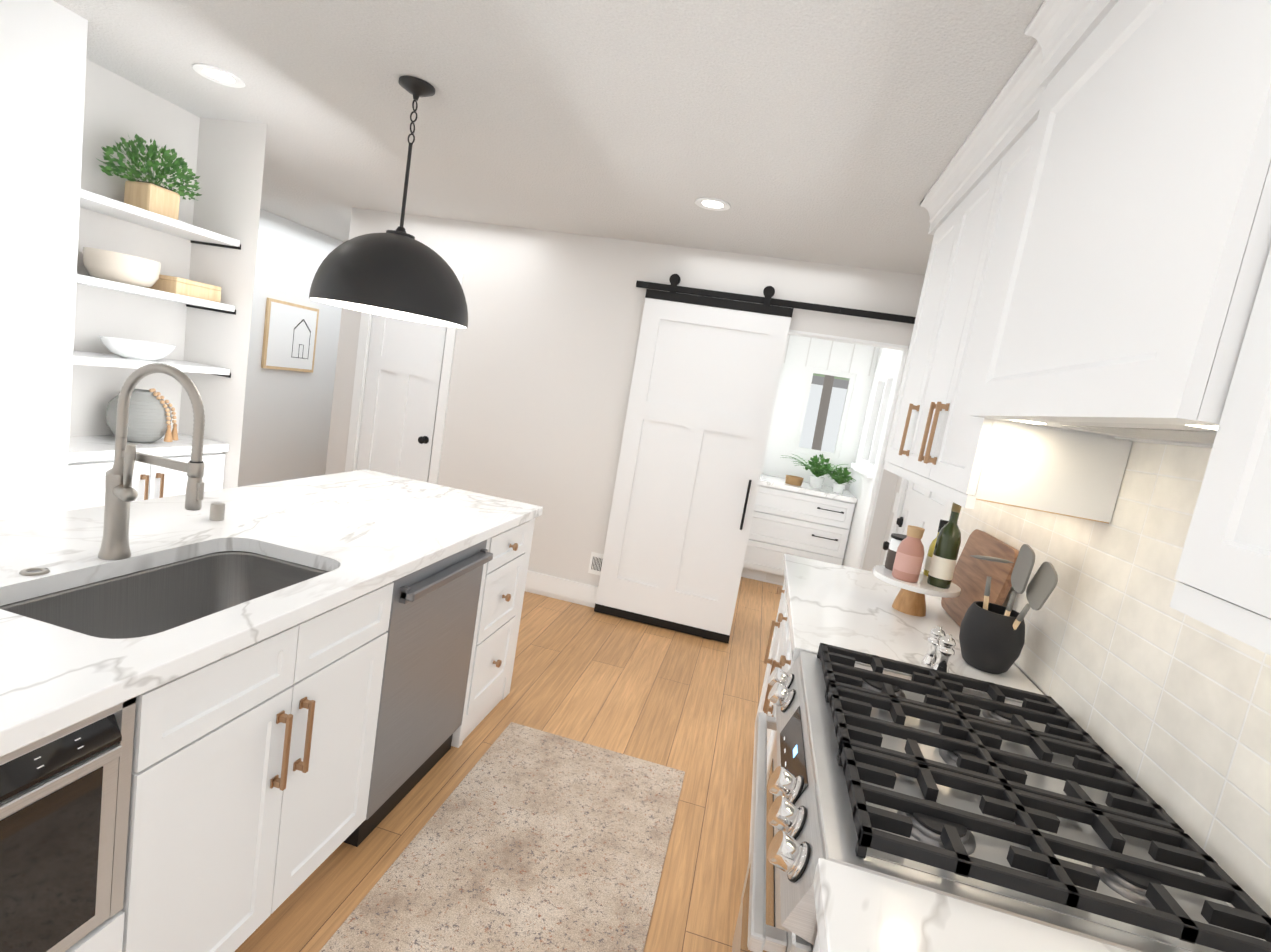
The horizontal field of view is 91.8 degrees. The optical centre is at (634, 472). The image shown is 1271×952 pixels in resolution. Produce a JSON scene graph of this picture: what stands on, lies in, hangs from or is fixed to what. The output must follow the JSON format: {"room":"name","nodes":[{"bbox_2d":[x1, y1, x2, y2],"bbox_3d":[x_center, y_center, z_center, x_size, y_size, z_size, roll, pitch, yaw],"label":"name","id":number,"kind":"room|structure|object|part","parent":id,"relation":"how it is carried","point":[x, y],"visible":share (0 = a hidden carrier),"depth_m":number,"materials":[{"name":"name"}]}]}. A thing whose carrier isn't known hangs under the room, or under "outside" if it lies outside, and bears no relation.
{"room":"kitchen","nodes":[
{"label":"kitchen","id":0,"kind":"room"},
{"bbox_2d":[0,0,87,519],"bbox_3d":[-2.988,-0.159,-0.387,0.630,2.450,5.620,11,8,11],"label":"wall","id":1,"kind":"structure","parent":0,"point":[43,48],"depth_m":2.12,"materials":[{"name":"white paint"}]},
{"bbox_2d":[69,59,199,436],"bbox_3d":[-2.490,-0.495,2.762,0.250,2.450,0.780,11,8,11],"label":"wall niche","id":2,"kind":"object","parent":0,"point":[116,107],"visible":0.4,"depth_m":2.73,"materials":[{"name":"white paint"}]},
{"bbox_2d":[73,351,230,377],"bbox_3d":[-2.220,-0.482,2.704,0.291,0.042,0.772,11,8,11],"label":"shelf","id":3,"kind":"object","parent":2,"relation":"attached to","point":[95,359],"visible":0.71,"depth_m":2.64,"materials":[{"name":"white wood"}]},
{"bbox_2d":[99,336,175,360],"bbox_3d":[-2.200,-0.544,2.735,0.184,0.078,0.313,11,8,11],"label":"bowl","id":4,"kind":"object","parent":3,"relation":"on","point":[136,349],"visible":1,"depth_m":2.67,"materials":[{"name":"white ceramic"}]},
{"bbox_2d":[76,274,235,314],"bbox_3d":[-2.170,-0.785,2.664,0.291,0.042,0.772,11,8,11],"label":"shelf","id":5,"kind":"object","parent":2,"relation":"attached to","point":[193,302],"visible":0.77,"depth_m":2.65,"materials":[{"name":"white wood"}]},
{"bbox_2d":[82,247,160,287],"bbox_3d":[-2.166,-0.859,2.605,0.256,0.118,0.256,11,8,11],"label":"bowl","id":6,"kind":"object","parent":5,"relation":"on","point":[120,268],"visible":0.88,"depth_m":2.52,"materials":[{"name":"beige ceramic"}]},
{"bbox_2d":[145,274,220,302],"bbox_3d":[-2.111,-0.864,2.875,0.200,0.075,0.230,11,8,11],"label":"box","id":7,"kind":"object","parent":5,"relation":"on","point":[183,286],"visible":0.69,"depth_m":2.79,"materials":[{"name":"brown wood"}]},
{"bbox_2d":[80,189,240,249],"bbox_3d":[-2.119,-1.088,2.624,0.291,0.042,0.772,11,8,11],"label":"shelf","id":8,"kind":"object","parent":2,"relation":"attached to","point":[98,203],"visible":0.69,"depth_m":2.63,"materials":[{"name":"white wood"}]},
{"bbox_2d":[97,134,200,219],"bbox_3d":[-2.078,-1.270,2.654,0.238,0.318,0.410,11,8,11],"label":"potted plant","id":9,"kind":"object","parent":8,"relation":"on","point":[154,196],"visible":1,"depth_m":2.61,"materials":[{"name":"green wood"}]},
{"bbox_2d":[179,118,266,488],"bbox_3d":[-2.197,-0.498,3.160,0.600,2.450,0.120,11,8,11],"label":"wall","id":10,"kind":"structure","parent":0,"point":[230,162],"depth_m":3.01,"materials":[{"name":"white paint"}]},
{"bbox_2d":[238,209,343,486],"bbox_3d":[-3.282,-0.937,5.093,0.140,2.450,5.300,11,8,11],"label":"wall","id":11,"kind":"structure","parent":0,"point":[286,423],"depth_m":5.52,"materials":[{"name":"white paint"}]},
{"bbox_2d":[261,298,318,372],"bbox_3d":[-3.060,-1.209,5.497,0.028,0.590,0.590,11,8,11],"label":"picture frame","id":12,"kind":"object","parent":11,"relation":"attached to","point":[290,336],"visible":0.98,"depth_m":5.45,"materials":[{"name":"white paper"}]},
{"bbox_2d":[234,577,782,951],"bbox_3d":[-1.310,1.085,2.019,7.200,0.060,11.020,11,8,11],"label":"floor","id":13,"kind":"structure","parent":0,"point":[688,704],"depth_m":2.73,"materials":[{"name":"brown wood"}]},
{"bbox_2d":[66,433,228,510],"bbox_3d":[-2.334,0.311,2.806,0.329,0.915,0.772,11,8,11],"label":"base cabinet","id":14,"kind":"object","parent":13,"relation":"on","point":[90,461],"visible":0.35,"depth_m":2.70,"materials":[{"name":"white wood"}]},
{"bbox_2d":[105,388,177,442],"bbox_3d":[-2.230,-0.264,2.789,0.264,0.246,0.238,11,8,11],"label":"vase","id":15,"kind":"object","parent":14,"relation":"on","point":[150,417],"visible":0.92,"depth_m":2.74,"materials":[{"name":"grey ceramic"}]},
{"bbox_2d":[66,433,228,463],"bbox_3d":[-2.270,-0.119,2.751,0.312,0.040,0.772,11,8,11],"label":"countertop","id":16,"kind":"structure","parent":14,"relation":"on","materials":[{"name":"stone"}]},
{"bbox_2d":[0,511,541,951],"bbox_3d":[-1.286,0.702,1.339,0.944,0.874,3.340,11,8,11],"label":"kitchen island","id":17,"kind":"object","parent":13,"relation":"on","point":[232,719],"depth_m":1.35,"materials":[{"name":"white"}]},
{"bbox_2d":[0,639,136,951],"bbox_3d":[-1.127,0.567,0.811,0.404,0.410,0.606,11,8,11],"label":"microwave","id":18,"kind":"object","parent":17,"relation":"in","point":[68,793],"depth_m":0.97,"materials":[{"name":"silver metal"}]},
{"bbox_2d":[0,469,542,750],"bbox_3d":[-1.237,0.250,1.275,0.934,0.040,3.420,11,8,11],"label":"island countertop","id":19,"kind":"structure","parent":17,"relation":"on","point":[371,527],"depth_m":1.59,"materials":[{"name":"white stone"}]},
{"bbox_2d":[88,363,207,562],"bbox_3d":[-1.112,-0.015,1.425,0.260,0.478,0.067,11,8,11],"label":"faucet","id":20,"kind":"object","parent":19,"relation":"on","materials":[{"name":"silver metal"}]},
{"bbox_2d":[0,543,331,642],"bbox_3d":[-1.053,0.382,1.453,0.433,0.229,0.664,11,8,11],"label":"sink","id":21,"kind":"object","parent":19,"relation":"in","point":[133,602],"depth_m":1.59,"materials":[{"name":"grey metal"}]},
{"bbox_2d":[342,538,493,846],"bbox_3d":[-0.706,0.700,2.107,0.125,0.866,0.591,11,8,11],"label":"dishwasher","id":22,"kind":"object","parent":17,"relation":"in","point":[434,607],"depth_m":2.03,"materials":[{"name":"silver metal"}]},
{"bbox_2d":[319,722,684,951],"bbox_3d":[-0.404,1.268,1.517,0.777,0.006,2.255,11,8,11],"label":"rug","id":23,"kind":"object","parent":13,"relation":"on","point":[527,839],"visible":1,"depth_m":1.94,"materials":[{"name":"beige carpet"}]},
{"bbox_2d":[755,574,784,729],"bbox_3d":[0.867,0.900,2.553,0.618,0.874,0.300,11,8,11],"label":"base cabinet","id":24,"kind":"object","parent":13,"relation":"on","point":[779,590],"depth_m":2.66,"materials":[{"name":"white wood"}]},
{"bbox_2d":[749,594,796,857],"bbox_3d":[0.749,0.952,2.017,0.618,0.874,0.802,11,8,11],"label":"base cabinet","id":25,"kind":"object","parent":13,"relation":"on","point":[779,658],"depth_m":2.20,"materials":[{"name":"white wood"}]},
{"bbox_2d":[783,554,1043,702],"bbox_3d":[0.848,0.486,2.111,0.638,0.040,1.118,11,8,11],"label":"countertop","id":26,"kind":"structure","parent":25,"relation":"on","point":[845,607],"depth_m":1.96,"materials":[{"name":"white stone"}]},
{"bbox_2d":[872,502,961,616],"bbox_3d":[0.989,0.279,2.116,0.284,0.411,0.284,11,8,11],"label":"cake stand","id":27,"kind":"object","parent":26,"relation":"on","point":[901,568],"visible":0.98,"depth_m":2.04,"materials":[{"name":"brown wood"}]},
{"bbox_2d":[921,626,945,668],"bbox_3d":[0.801,0.462,1.641,0.046,0.114,0.046,11,8,11],"label":"mill","id":28,"kind":"object","parent":26,"relation":"on","point":[937,633],"visible":0.71,"depth_m":1.63,"materials":[{"name":"silver metal"}]},
{"bbox_2d":[932,634,955,672],"bbox_3d":[0.799,0.469,1.585,0.046,0.114,0.046,11,8,11],"label":"mill","id":29,"kind":"object","parent":26,"relation":"on","point":[945,652],"visible":0.71,"depth_m":1.57,"materials":[{"name":"silver metal"}]},
{"bbox_2d":[941,529,1018,626],"bbox_3d":[1.149,0.365,2.059,0.076,0.309,0.420,11,8,11],"label":"cutting board","id":30,"kind":"object","parent":26,"relation":"on","point":[970,575],"visible":0.62,"depth_m":2.05,"materials":[{"name":"brown wood"}]},
{"bbox_2d":[959,544,1057,673],"bbox_3d":[0.994,0.362,1.651,0.156,0.370,0.302,11,8,11],"label":"crock","id":31,"kind":"object","parent":26,"relation":"on","point":[992,638],"visible":1,"depth_m":1.64,"materials":[{"name":"black ceramic"}]},
{"bbox_2d":[741,474,856,585],"bbox_3d":[1.453,0.556,5.716,0.930,0.915,0.623,11,8,11],"label":"base cabinet","id":32,"kind":"object","parent":13,"relation":"on","point":[805,520],"visible":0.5,"depth_m":5.43,"materials":[{"name":"white wood"}]},
{"bbox_2d":[748,474,856,503],"bbox_3d":[1.526,0.128,5.665,0.930,0.040,0.610,11,8,11],"label":"countertop","id":33,"kind":"structure","parent":32,"relation":"on","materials":[{"name":"stone"}]},
{"bbox_2d":[785,475,803,485],"bbox_3d":[1.444,0.070,5.565,0.160,0.070,0.158,11,8,11],"label":"basket","id":34,"kind":"object","parent":33,"relation":"on","point":[794,480],"visible":1,"depth_m":5.50,"materials":[{"name":"brown wicker"}]},
{"bbox_2d":[781,454,848,487],"bbox_3d":[1.630,-0.025,5.567,0.636,0.317,0.606,11,8,11],"label":"potted plant","id":35,"kind":"object","parent":33,"relation":"on","point":[816,480],"visible":0.94,"depth_m":5.57,"materials":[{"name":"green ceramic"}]},
{"bbox_2d":[812,463,855,492],"bbox_3d":[1.758,0.037,5.516,0.408,0.251,0.556,11,8,11],"label":"potted plant","id":36,"kind":"object","parent":33,"relation":"on","point":[840,478],"visible":0.83,"depth_m":5.45,"materials":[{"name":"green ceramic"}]},
{"bbox_2d":[813,942,816,951],"bbox_3d":[0.454,1.082,0.670,0.618,0.874,0.381,11,8,11],"label":"base cabinet","id":37,"kind":"object","parent":13,"relation":"on","point":[815,945],"depth_m":0.86,"materials":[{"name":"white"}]},
{"bbox_2d":[813,858,1131,951],"bbox_3d":[0.316,0.720,-0.317,0.638,0.040,2.296,11,8,11],"label":"countertop","id":38,"kind":"structure","parent":37,"relation":"on","point":[857,910],"depth_m":0.78,"materials":[{"name":"white stone"}]},
{"bbox_2d":[732,643,1270,951],"bbox_3d":[0.545,0.980,1.244,0.698,0.952,0.779,11,8,11],"label":"range","id":39,"kind":"object","parent":13,"relation":"on","point":[1042,809],"visible":1,"depth_m":1.01,"materials":[{"name":"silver metal"}]},
{"bbox_2d":[53,0,1044,274],"bbox_3d":[-0.900,-1.370,1.692,7.200,0.060,11.020,11,8,11],"label":"ceiling","id":40,"kind":"structure","parent":0,"point":[835,132],"depth_m":2.17,"materials":[{"name":"white paint"}]},
{"bbox_2d":[192,63,244,87],"bbox_3d":[-1.624,-1.552,2.409,0.174,0.006,0.174,11,8,11],"label":"recessed light","id":41,"kind":"object","parent":40,"relation":"in","point":[218,75],"visible":1,"depth_m":2.41,"materials":[{"name":"white plastic"}]},
{"bbox_2d":[309,76,467,327],"bbox_3d":[-0.841,-0.989,2.251,0.552,0.809,0.552,11,8,11],"label":"pendant light","id":42,"kind":"object","parent":40,"relation":"hanging from","point":[399,272],"visible":1,"depth_m":2.10,"materials":[{"name":"black metal"}]},
{"bbox_2d":[695,197,730,210],"bbox_3d":[0.377,-1.291,2.963,0.174,0.006,0.174,11,8,11],"label":"recessed light","id":43,"kind":"object","parent":40,"relation":"in","point":[714,204],"visible":1,"depth_m":2.96,"materials":[{"name":"white plastic"}]},
{"bbox_2d":[325,208,924,585],"bbox_3d":[-0.285,-0.317,4.199,3.950,2.450,0.120,11,8,11],"label":"wall","id":44,"kind":"structure","parent":0,"point":[546,346],"depth_m":4.16,"materials":[{"name":"white paint"}]},
{"bbox_2d":[356,314,446,481],"bbox_3d":[-1.717,-0.374,4.434,0.596,2.015,0.111,11,8,11],"label":"closet door","id":45,"kind":"structure","parent":44,"relation":"in","point":[403,378],"depth_m":4.42,"materials":[{"name":"white wood"}]},
{"bbox_2d":[345,273,463,484],"bbox_3d":[-1.690,-0.410,4.489,0.746,2.097,0.138,11,8,11],"label":"door frame","id":46,"kind":"structure","parent":44,"relation":"attached to","point":[359,388],"depth_m":4.41,"materials":[{"name":"white wood"}]},
{"bbox_2d":[525,570,597,607],"bbox_3d":[-0.514,0.808,4.288,2.045,0.150,0.013,11,8,11],"label":"baseboard","id":47,"kind":"structure","parent":44,"relation":"attached to","point":[580,593],"depth_m":4.27,"materials":[{"name":"white wood"}]},
{"bbox_2d":[588,552,603,574],"bbox_3d":[-0.256,0.624,4.216,0.100,0.150,0.009,11,8,11],"label":"air vent","id":48,"kind":"object","parent":44,"relation":"in","point":[595,564],"visible":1,"depth_m":4.21,"materials":[{"name":"white metal"}]},
{"bbox_2d":[594,274,915,642],"bbox_3d":[0.707,-0.016,3.879,1.797,2.267,0.133,11,8,11],"label":"barn door","id":49,"kind":"structure","parent":44,"relation":"in","point":[703,393],"depth_m":3.93,"materials":[{"name":"white wood"}]},
{"bbox_3d":[0.707,-0.016,3.879,1.797,2.267,0.133,11,8,11],"label":"barn door hardware","id":50,"kind":"part","parent":49,"relation":"part of","materials":[{"name":"black metal"}]},
{"bbox_2d":[788,329,908,569],"bbox_3d":[1.107,0.162,3.940,0.810,2.035,0.128,11,8,11],"label":"door frame","id":51,"kind":"structure","parent":44,"relation":"attached to","point":[905,349],"depth_m":3.79,"materials":[{"name":"white wood"}]},
{"bbox_2d":[761,334,878,489],"bbox_3d":[1.659,-0.230,5.982,1.220,2.450,0.120,11,8,11],"label":"wall","id":52,"kind":"structure","parent":0,"point":[788,403],"depth_m":5.86,"materials":[{"name":"white"}]},
{"bbox_2d":[786,367,855,464],"bbox_3d":[1.798,-0.546,5.880,0.530,0.860,0.120,11,8,11],"label":"window","id":53,"kind":"structure","parent":52,"relation":"in","point":[836,453],"depth_m":5.88,"materials":[{"name":"white wood"}]},
{"bbox_2d":[784,335,875,375],"bbox_3d":[1.847,-1.193,5.782,0.792,0.448,0.008,11,8,11],"label":"trim","id":54,"kind":"structure","parent":52,"relation":"attached to","point":[830,355],"depth_m":5.79,"materials":[{"name":"white wood"}]},
{"bbox_2d":[842,347,902,567],"bbox_3d":[1.951,-0.029,4.838,0.140,2.450,2.020,11,8,11],"label":"wall","id":55,"kind":"structure","parent":0,"point":[862,486],"depth_m":5.11,"materials":[{"name":"white paint"}]},
{"bbox_2d":[851,370,894,478],"bbox_3d":[2.049,-0.415,5.211,0.120,0.860,0.980,11,8,11],"label":"window","id":56,"kind":"structure","parent":55,"relation":"in","point":[887,379],"depth_m":5.24,"materials":[{"name":"white wood"}]},
{"bbox_2d":[878,476,1046,695],"bbox_3d":[0.855,0.430,0.011,0.140,2.450,7.920,11,8,11],"label":"wall","id":57,"kind":"structure","parent":0,"point":[890,520],"depth_m":3.73,"materials":[{"name":"white paint"}]},
{"bbox_2d":[892,492,898,512],"bbox_3d":[1.555,0.180,3.654,0.007,0.120,0.070,11,8,11],"label":"light switch","id":58,"kind":"object","parent":57,"relation":"attached to","point":[895,502],"visible":0.57,"depth_m":3.66,"materials":[{"name":"white plastic"}]},
{"bbox_2d":[883,481,947,571],"bbox_3d":[1.415,0.321,3.107,0.114,2.025,0.850,11,8,11],"label":"door","id":59,"kind":"structure","parent":57,"relation":"in","point":[924,508],"depth_m":3.08,"materials":[{"name":"white wood"}]},
{"bbox_2d":[883,478,952,564],"bbox_3d":[1.418,0.289,3.104,0.018,2.105,1.010,11,8,11],"label":"door frame","id":60,"kind":"structure","parent":57,"relation":"attached to","point":[900,501],"depth_m":3.53,"materials":[{"name":"white wood"}]},
{"bbox_2d":[884,160,966,471],"bbox_3d":[1.246,-0.517,2.299,0.318,1.060,0.367,11,8,11],"label":"upper cabinet","id":61,"kind":"object","parent":57,"relation":"attached to","point":[945,206],"depth_m":2.38,"materials":[{"name":"white wood"}]},
{"bbox_2d":[895,108,1006,483],"bbox_3d":[1.167,-0.483,1.941,0.318,1.060,0.368,11,8,11],"label":"upper cabinet","id":62,"kind":"object","parent":57,"relation":"attached to","point":[977,170],"depth_m":2.03,"materials":[{"name":"white wood"}]},
{"bbox_2d":[919,68,1146,523],"bbox_3d":[1.089,-0.448,1.584,0.318,1.060,0.367,11,8,11],"label":"upper cabinet","id":63,"kind":"object","parent":57,"relation":"attached to","point":[1070,470],"depth_m":1.49,"materials":[{"name":"white wood"}]},
{"bbox_2d":[956,442,1270,917],"bbox_3d":[0.894,0.327,0.499,0.009,0.704,4.205,11,8,11],"label":"wall tiles","id":64,"kind":"structure","parent":57,"relation":"attached to","point":[1143,684],"depth_m":1.24,"materials":[{"name":"beige tile"}]},
{"bbox_2d":[959,0,1270,439],"bbox_3d":[0.965,-0.507,1.009,0.358,0.837,0.782,11,8,11],"label":"range hood","id":65,"kind":"object","parent":57,"relation":"attached to","point":[1095,292],"depth_m":0.93,"materials":[{"name":"white wood"}]},
{"bbox_2d":[1171,216,1270,643],"bbox_3d":[0.834,-0.336,0.417,0.318,1.060,0.449,11,8,11],"label":"upper cabinet","id":66,"kind":"object","parent":57,"relation":"attached to","point":[1223,572],"depth_m":0.67,"materials":[{"name":"white wood"}]},
{"label":"outside","id":67,"kind":"structure","parent":0,"visible":0},
{"bbox_2d":[799,373,848,452],"bbox_3d":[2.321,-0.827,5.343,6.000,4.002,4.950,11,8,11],"label":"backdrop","id":68,"kind":"structure","parent":67,"point":[824,411],"depth_m":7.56,"materials":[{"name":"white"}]}
]}

